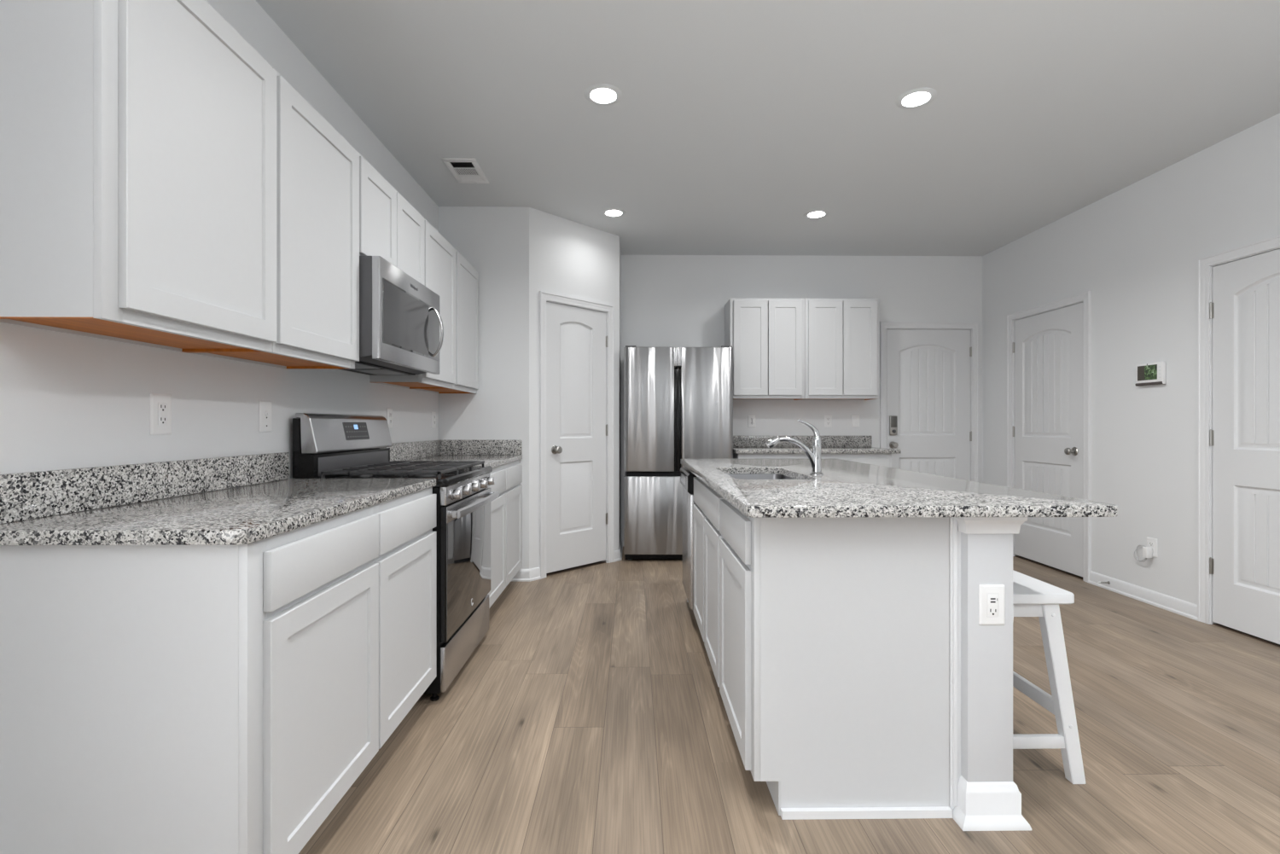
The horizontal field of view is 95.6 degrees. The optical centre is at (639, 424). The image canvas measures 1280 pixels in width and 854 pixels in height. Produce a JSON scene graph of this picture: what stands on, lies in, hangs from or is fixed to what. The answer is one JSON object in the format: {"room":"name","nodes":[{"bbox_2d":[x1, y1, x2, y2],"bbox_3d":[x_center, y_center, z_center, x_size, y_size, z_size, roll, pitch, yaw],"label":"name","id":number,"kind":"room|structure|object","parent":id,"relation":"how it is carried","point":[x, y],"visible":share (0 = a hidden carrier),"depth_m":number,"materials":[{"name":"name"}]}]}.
{"room":"kitchen","nodes":[
{"label":"kitchen","id":0,"kind":"room"},
{"bbox_2d":[0,0,438,478],"bbox_3d":[-1.479,-0.228,0.316,0.110,2.745,7.870,0,0,-1],"label":"wall","id":1,"kind":"structure","parent":0,"point":[68,401],"depth_m":1.85,"materials":[{"name":"paint"}]},
{"bbox_2d":[0,0,276,352],"bbox_3d":[-1.290,-0.682,1.541,0.299,0.905,0.591,0,0,-1],"label":"upper cabinet","id":2,"kind":"object","parent":1,"relation":"attached to","point":[138,137],"visible":1,"depth_m":1.33,"materials":[{"name":"paint"}]},
{"bbox_2d":[0,452,289,523],"bbox_3d":[-1.433,0.165,1.786,0.020,0.109,1.160,0,0,-1],"label":"backsplash","id":3,"kind":"structure","parent":1,"relation":"attached to","point":[29,495],"depth_m":1.59,"materials":[{"name":"stone"}]},
{"bbox_2d":[149,393,171,435],"bbox_3d":[-1.439,-0.032,1.746,0.008,0.124,0.078,0,0,-1],"label":"wall outlet","id":4,"kind":"object","parent":1,"relation":"attached to","point":[160,404],"visible":1,"depth_m":1.74,"materials":[{"name":"white plastic"}]},
{"bbox_2d":[157,402,167,425],"bbox_3d":[-1.436,-0.032,1.746,0.002,0.067,0.033,0,0,-1],"label":"receptacle","id":5,"kind":"object","parent":4,"relation":"attached to","point":[162,407],"depth_m":1.74,"materials":[{"name":"white plastic"}]},
{"bbox_2d":[258,401,272,432],"bbox_3d":[-1.443,-0.032,2.243,0.013,0.121,0.074,0,0,-1],"label":"wall plate","id":6,"kind":"object","parent":1,"relation":"attached to","point":[264,407],"visible":1,"depth_m":2.23,"materials":[{"name":"white plastic"}]},
{"bbox_2d":[186,67,359,368],"bbox_3d":[-1.298,-0.682,2.112,0.299,0.905,0.547,0,0,-1],"label":"upper cabinet","id":7,"kind":"object","parent":1,"relation":"attached to","point":[317,169],"visible":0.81,"depth_m":2.06,"materials":[{"name":"paint"}]},
{"bbox_2d":[386,407,392,428],"bbox_3d":[-1.460,-0.039,3.392,0.009,0.118,0.072,0,0,-1],"label":"wall outlet","id":8,"kind":"object","parent":1,"relation":"attached to","point":[389,410],"visible":0.95,"depth_m":3.38,"materials":[{"name":"white plastic"}]},
{"bbox_2d":[354,149,424,285],"bbox_3d":[-1.307,-0.918,2.763,0.299,0.434,0.751,0,0,-1],"label":"upper cabinet","id":9,"kind":"object","parent":1,"relation":"attached to","point":[391,229],"visible":0.48,"depth_m":2.68,"materials":[{"name":"paint"}]},
{"bbox_2d":[337,256,443,375],"bbox_3d":[-1.239,-0.481,2.764,0.432,0.434,0.746,0,0,-1],"label":"microwave","id":10,"kind":"object","parent":9,"relation":"attached to","point":[400,318],"visible":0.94,"depth_m":2.59,"materials":[{"name":"grey metal"}]},
{"bbox_2d":[369,215,455,389],"bbox_3d":[-1.315,-0.682,3.418,0.299,0.905,0.555,0,0,-1],"label":"upper cabinet","id":11,"kind":"object","parent":1,"relation":"attached to","point":[439,255],"visible":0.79,"depth_m":3.46,"materials":[{"name":"paint"}]},
{"bbox_2d":[384,439,441,461],"bbox_3d":[-1.458,0.164,3.694,0.020,0.111,1.110,0,0,-1],"label":"backsplash","id":12,"kind":"structure","parent":1,"relation":"attached to","point":[406,450],"depth_m":3.72,"materials":[{"name":"stone"}]},
{"bbox_2d":[431,411,436,428],"bbox_3d":[-1.470,-0.037,4.145,0.009,0.118,0.072,0,0,-1],"label":"wall outlet","id":13,"kind":"object","parent":1,"relation":"attached to","point":[433,413],"visible":1,"depth_m":4.13,"materials":[{"name":"white plastic"}]},
{"bbox_2d":[413,248,478,393],"bbox_3d":[-1.323,-0.682,3.974,0.299,0.905,0.554,0,0,-1],"label":"upper cabinet","id":14,"kind":"object","parent":1,"relation":"attached to","point":[467,276],"visible":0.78,"depth_m":3.96,"materials":[{"name":"paint"}]},
{"bbox_2d":[438,206,529,569],"bbox_3d":[-1.146,-0.228,4.310,0.663,2.745,0.110,0,0,-1],"label":"wall","id":15,"kind":"structure","parent":0,"point":[494,240],"depth_m":4.26,"materials":[{"name":"paint"}]},
{"bbox_2d":[440,439,522,454],"bbox_3d":[-1.161,0.164,4.243,0.588,0.111,0.020,0,0,-1],"label":"backsplash","id":16,"kind":"structure","parent":15,"relation":"attached to","point":[447,446],"depth_m":4.23,"materials":[{"name":"stone"}]},
{"bbox_2d":[529,207,619,569],"bbox_3d":[-0.534,-0.228,4.627,0.110,2.745,0.917,0,0,44],"label":"wall","id":17,"kind":"structure","parent":0,"point":[567,258],"depth_m":4.48,"materials":[{"name":"paint"}]},
{"bbox_2d":[510,566,541,581],"bbox_3d":[-0.841,1.101,4.262,0.235,0.088,0.065,0,0,-18],"label":"baseboard","id":18,"kind":"structure","parent":17,"relation":"attached to","point":[532,574],"depth_m":4.25,"materials":[{"name":"paint"}]},
{"bbox_2d":[539,290,614,578],"bbox_3d":[-0.507,0.073,4.608,0.175,2.143,0.752,0,0,44],"label":"door","id":19,"kind":"structure","parent":17,"relation":"in","point":[577,335],"depth_m":4.59,"materials":[{"name":"paint"}]},
{"bbox_2d":[619,244,620,543],"bbox_3d":[-0.234,-0.228,5.187,0.110,2.745,0.540,0,0,-1],"label":"wall","id":20,"kind":"structure","parent":0,"point":[619,245],"depth_m":5.16,"materials":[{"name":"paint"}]},
{"bbox_2d":[613,537,622,562],"bbox_3d":[-0.197,1.101,5.152,0.078,0.088,0.612,0,0,-1],"label":"baseboard","id":21,"kind":"structure","parent":20,"relation":"attached to","point":[618,554],"depth_m":4.90,"materials":[{"name":"paint"}]},
{"bbox_2d":[255,0,1279,255],"bbox_3d":[0.938,-1.640,0.943,4.980,0.080,9.300,0,0,-1],"label":"ceiling","id":22,"kind":"structure","parent":0,"point":[734,121],"depth_m":2.86,"materials":[{"name":"paint"}]},
{"bbox_2d":[441,157,489,183],"bbox_3d":[-1.091,-1.593,3.654,0.200,0.013,0.356,0,0,-1],"label":"ceiling vent","id":23,"kind":"object","parent":22,"relation":"in","point":[464,170],"visible":1,"depth_m":3.63,"materials":[{"name":"white plastic"}]},
{"bbox_2d":[584,83,622,105],"bbox_3d":[-0.177,-1.595,2.813,0.186,0.010,0.186,0,0,-1],"label":"recessed light","id":24,"kind":"object","parent":22,"relation":"in","point":[602,94],"visible":1,"depth_m":2.80,"materials":[{"name":"paint"}]},
{"bbox_2d":[601,208,626,217],"bbox_3d":[-0.198,-1.595,4.373,0.186,0.010,0.186,0,0,-1],"label":"recessed light","id":25,"kind":"object","parent":22,"relation":"in","point":[613,212],"visible":1,"depth_m":4.35,"materials":[{"name":"paint"}]},
{"bbox_2d":[803,209,828,218],"bbox_3d":[1.337,-1.595,4.403,0.186,0.010,0.186,0,0,-1],"label":"recessed light","id":26,"kind":"object","parent":22,"relation":"in","point":[814,213],"visible":1,"depth_m":4.39,"materials":[{"name":"paint"}]},
{"bbox_2d":[895,87,936,109],"bbox_3d":[1.353,-1.595,2.843,0.186,0.010,0.186,0,0,-1],"label":"recessed light","id":27,"kind":"object","parent":22,"relation":"in","point":[917,97],"visible":1,"depth_m":2.83,"materials":[{"name":"paint"}]},
{"bbox_2d":[298,546,1279,853],"bbox_3d":[1.330,1.175,1.498,5.740,0.060,10.360,0,0,-1],"label":"floor","id":28,"kind":"structure","parent":0,"point":[589,716],"depth_m":2.07,"materials":[{"name":"brown wood"}]},
{"bbox_2d":[0,505,378,853],"bbox_3d":[-1.130,0.699,1.538,0.614,0.892,0.604,0,0,-1],"label":"base cabinet","id":29,"kind":"object","parent":28,"relation":"on","point":[154,699],"visible":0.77,"depth_m":1.24,"materials":[{"name":"paint"}]},
{"bbox_2d":[0,452,436,545],"bbox_3d":[-1.137,0.181,1.798,0.611,0.141,1.175,0,0,-1],"label":"countertop","id":30,"kind":"structure","parent":29,"relation":"on","point":[235,500],"depth_m":1.49,"materials":[{"name":"stone"}]},
{"bbox_2d":[292,413,499,701],"bbox_3d":[-1.087,0.548,2.765,0.690,1.194,0.752,0,0,-1],"label":"gas range","id":31,"kind":"object","parent":28,"relation":"on","point":[325,445],"visible":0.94,"depth_m":2.59,"materials":[{"name":"silver metal"}]},
{"bbox_2d":[325,465,492,487],"bbox_3d":[-1.069,0.232,2.765,0.546,0.048,0.752,0,0,-1],"label":"cooktop","id":32,"kind":"object","parent":31,"relation":"in","point":[445,476],"depth_m":2.55,"materials":[{"name":"metal"}]},
{"bbox_2d":[373,487,436,749],"bbox_3d":[-1.138,0.699,2.113,0.614,0.892,0.544,0,0,-1],"label":"base cabinet","id":33,"kind":"object","parent":28,"relation":"on","point":[407,558],"visible":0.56,"depth_m":2.07,"materials":[{"name":"paint"}]},
{"bbox_2d":[487,465,506,607],"bbox_3d":[-1.155,0.699,3.418,0.614,0.892,0.552,0,0,-1],"label":"base cabinet","id":34,"kind":"object","parent":28,"relation":"on","point":[498,505],"visible":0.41,"depth_m":3.50,"materials":[{"name":"paint"}]},
{"bbox_2d":[503,459,522,586],"bbox_3d":[-1.162,0.699,3.973,0.614,0.892,0.552,0,0,-1],"label":"base cabinet","id":35,"kind":"object","parent":28,"relation":"on","point":[514,470],"visible":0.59,"depth_m":3.95,"materials":[{"name":"paint"}]},
{"bbox_2d":[384,439,522,468],"bbox_3d":[-1.163,0.180,3.698,0.611,0.143,1.110,0,0,-1],"label":"countertop","id":36,"kind":"structure","parent":35,"relation":"on","point":[495,453],"depth_m":4.11,"materials":[{"name":"stone"}]},
{"bbox_2d":[623,345,733,560],"bbox_3d":[0.319,0.241,5.142,0.910,1.807,0.615,0,0,-1],"label":"refrigerator","id":37,"kind":"object","parent":28,"relation":"on","point":[678,401],"visible":0.79,"depth_m":4.83,"materials":[{"name":"grey metal"}]},
{"bbox_2d":[680,467,696,609],"bbox_3d":[0.565,0.701,3.474,0.611,0.882,0.537,0,0,-1],"label":"dishwasher","id":38,"kind":"object","parent":28,"relation":"on","point":[686,476],"visible":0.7,"depth_m":3.31,"materials":[{"name":"grey metal"}]},
{"bbox_2d":[693,477,724,686],"bbox_3d":[0.598,0.699,2.728,0.594,0.892,0.944,0,0,-1],"label":"base cabinet","id":39,"kind":"object","parent":28,"relation":"on","point":[706,535],"visible":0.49,"depth_m":2.64,"materials":[{"name":"paint"}]},
{"bbox_2d":[680,459,1117,517],"bbox_3d":[0.788,0.236,2.679,1.023,0.032,2.207,0,0,-1],"label":"countertop","id":40,"kind":"structure","parent":39,"relation":"on","point":[846,489],"depth_m":1.81,"materials":[{"name":"stone"}]},
{"bbox_2d":[727,473,796,479],"bbox_3d":[0.557,0.354,2.668,0.387,0.202,0.702,0,0,-1],"label":"sink","id":41,"kind":"object","parent":40,"relation":"in","point":[741,476],"visible":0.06,"depth_m":3.00,"materials":[{"name":"silver metal"}]},
{"bbox_2d":[765,419,823,475],"bbox_3d":[0.687,0.098,2.579,0.256,0.244,0.058,0,0,-1],"label":"faucet","id":42,"kind":"object","parent":40,"relation":"on","point":[814,456],"visible":1,"depth_m":2.57,"materials":[{"name":"silver metal"}]},
{"bbox_2d":[733,453,891,467],"bbox_3d":[1.472,0.693,5.175,1.299,0.904,0.608,0,0,-1],"label":"base cabinet","id":43,"kind":"object","parent":28,"relation":"on","point":[884,460],"visible":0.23,"depth_m":4.89,"materials":[{"name":"paint"}]},
{"bbox_2d":[733,436,901,453],"bbox_3d":[1.494,0.171,5.166,1.388,0.138,0.627,0,0,-1],"label":"countertop","id":44,"kind":"structure","parent":43,"relation":"on","point":[741,445],"depth_m":5.45,"materials":[{"name":"stone"}]},
{"bbox_2d":[719,499,952,820],"bbox_3d":[0.608,0.699,1.969,0.594,0.892,0.570,0,0,-1],"label":"base cabinet","id":45,"kind":"object","parent":28,"relation":"on","point":[834,632],"visible":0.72,"depth_m":1.70,"materials":[{"name":"paint"}]},
{"bbox_2d":[948,517,1031,831],"bbox_3d":[0.994,0.699,2.700,0.196,0.892,2.127,0,0,-1],"label":"column","id":46,"kind":"structure","parent":28,"relation":"on","point":[984,795],"depth_m":1.67,"materials":[{"name":"paint"}]},
{"bbox_2d":[978,584,1005,625],"bbox_3d":[1.011,0.516,1.664,0.074,0.116,0.008,0,0,-1],"label":"wall outlet","id":47,"kind":"object","parent":46,"relation":"attached to","point":[992,597],"visible":1,"depth_m":1.66,"materials":[{"name":"white plastic"}]},
{"bbox_2d":[987,593,998,616],"bbox_3d":[1.011,0.516,1.661,0.033,0.067,0.002,0,0,-1],"label":"receptacle","id":48,"kind":"object","parent":47,"relation":"attached to","point":[992,599],"depth_m":1.66,"materials":[{"name":"white plastic"}]},
{"bbox_2d":[1012,570,1085,784],"bbox_3d":[1.257,0.845,2.102,0.321,0.600,0.514,0,0,-1],"label":"stool","id":49,"kind":"object","parent":28,"relation":"on","point":[1032,597],"visible":0.42,"depth_m":1.87,"materials":[{"name":"paint"}]},
{"bbox_2d":[620,255,982,546],"bbox_3d":[1.532,-0.228,5.536,3.430,2.745,0.110,0,0,-1],"label":"wall","id":50,"kind":"structure","parent":0,"point":[666,300],"depth_m":5.48,"materials":[{"name":"paint"}]},
{"bbox_2d":[748,414,756,427],"bbox_3d":[1.055,-0.035,5.459,0.072,0.118,0.030,0,0,-1],"label":"wall outlet","id":51,"kind":"object","parent":50,"relation":"attached to","point":[752,418],"visible":1,"depth_m":5.47,"materials":[{"name":"white plastic"}]},
{"bbox_2d":[724,298,804,400],"bbox_3d":[1.134,-0.680,5.310,0.667,0.893,0.328,0,0,-1],"label":"upper cabinet","id":52,"kind":"object","parent":50,"relation":"attached to","point":[766,336],"visible":0.84,"depth_m":5.15,"materials":[{"name":"paint"}]},
{"bbox_2d":[733,436,872,447],"bbox_3d":[1.490,0.155,5.469,1.388,0.106,0.021,0,0,-1],"label":"backsplash","id":53,"kind":"structure","parent":50,"relation":"attached to","point":[738,441],"depth_m":5.46,"materials":[{"name":"stone"}]},
{"bbox_2d":[824,414,831,427],"bbox_3d":[1.778,-0.035,5.479,0.072,0.118,0.009,0,0,-1],"label":"wall outlet","id":54,"kind":"object","parent":50,"relation":"attached to","point":[828,418],"visible":1,"depth_m":5.48,"materials":[{"name":"white plastic"}]},
{"bbox_2d":[797,298,879,400],"bbox_3d":[1.803,-0.680,5.319,0.667,0.893,0.328,0,0,-1],"label":"upper cabinet","id":55,"kind":"object","parent":50,"relation":"attached to","point":[842,335],"visible":0.98,"depth_m":5.16,"materials":[{"name":"paint"}]},
{"bbox_2d":[851,414,859,427],"bbox_3d":[2.038,-0.037,5.482,0.072,0.118,0.010,0,0,-1],"label":"light switch","id":56,"kind":"object","parent":50,"relation":"attached to","point":[855,418],"visible":1,"depth_m":5.48,"materials":[{"name":"white plastic"}]},
{"bbox_2d":[879,321,978,482],"bbox_3d":[2.736,0.086,5.519,0.936,2.118,0.175,0,0,-1],"label":"door","id":57,"kind":"structure","parent":50,"relation":"in","point":[929,370],"depth_m":5.50,"materials":[{"name":"paint"}]},
{"bbox_2d":[982,112,1279,605],"bbox_3d":[3.362,-0.228,0.975,0.110,2.745,9.060,0,0,-1],"label":"wall","id":58,"kind":"structure","parent":0,"point":[1137,247],"depth_m":3.76,"materials":[{"name":"paint"}]},
{"bbox_2d":[1006,290,1091,581],"bbox_3d":[3.281,0.086,4.659,0.175,2.118,0.918,0,0,-1],"label":"door","id":59,"kind":"structure","parent":58,"relation":"in","point":[1049,345],"depth_m":4.59,"materials":[{"name":"paint"}]},
{"bbox_2d":[1087,570,1197,621],"bbox_3d":[3.260,1.101,3.799,0.020,0.088,0.818,0,0,-1],"label":"baseboard","id":60,"kind":"structure","parent":58,"relation":"attached to","point":[1179,607],"depth_m":3.73,"materials":[{"name":"paint"}]},
{"bbox_2d":[1134,361,1165,386],"bbox_3d":[3.256,-0.324,3.703,0.030,0.142,0.192,0,0,-1],"label":"panel","id":61,"kind":"object","parent":58,"relation":"attached to","point":[1151,374],"visible":1,"depth_m":3.68,"materials":[{"name":"white plastic"}]},
{"bbox_2d":[1146,536,1157,558],"bbox_3d":[3.266,0.781,3.705,0.009,0.118,0.072,0,0,-1],"label":"wall outlet","id":62,"kind":"object","parent":58,"relation":"attached to","point":[1151,543],"visible":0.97,"depth_m":3.69,"materials":[{"name":"white plastic"}]},
{"bbox_2d":[1134,544,1152,562],"bbox_3d":[3.242,0.834,3.754,0.040,0.110,0.126,0,0,-1],"label":"plug adapter","id":63,"kind":"object","parent":62,"relation":"attached to","point":[1147,551],"visible":1,"depth_m":3.70,"materials":[{"name":"white plastic"}]},
{"bbox_2d":[1148,541,1153,546],"bbox_3d":[3.264,0.761,3.704,0.004,0.028,0.033,0,0,-1],"label":"receptacle","id":64,"kind":"object","parent":62,"relation":"attached to","point":[1150,544],"depth_m":3.71,"materials":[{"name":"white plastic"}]},
{"bbox_2d":[1197,234,1279,647],"bbox_3d":[3.304,0.086,2.945,0.175,2.118,0.898,0,0,-1],"label":"door","id":65,"kind":"structure","parent":58,"relation":"in","point":[1238,288],"depth_m":3.18,"materials":[{"name":"paint"}]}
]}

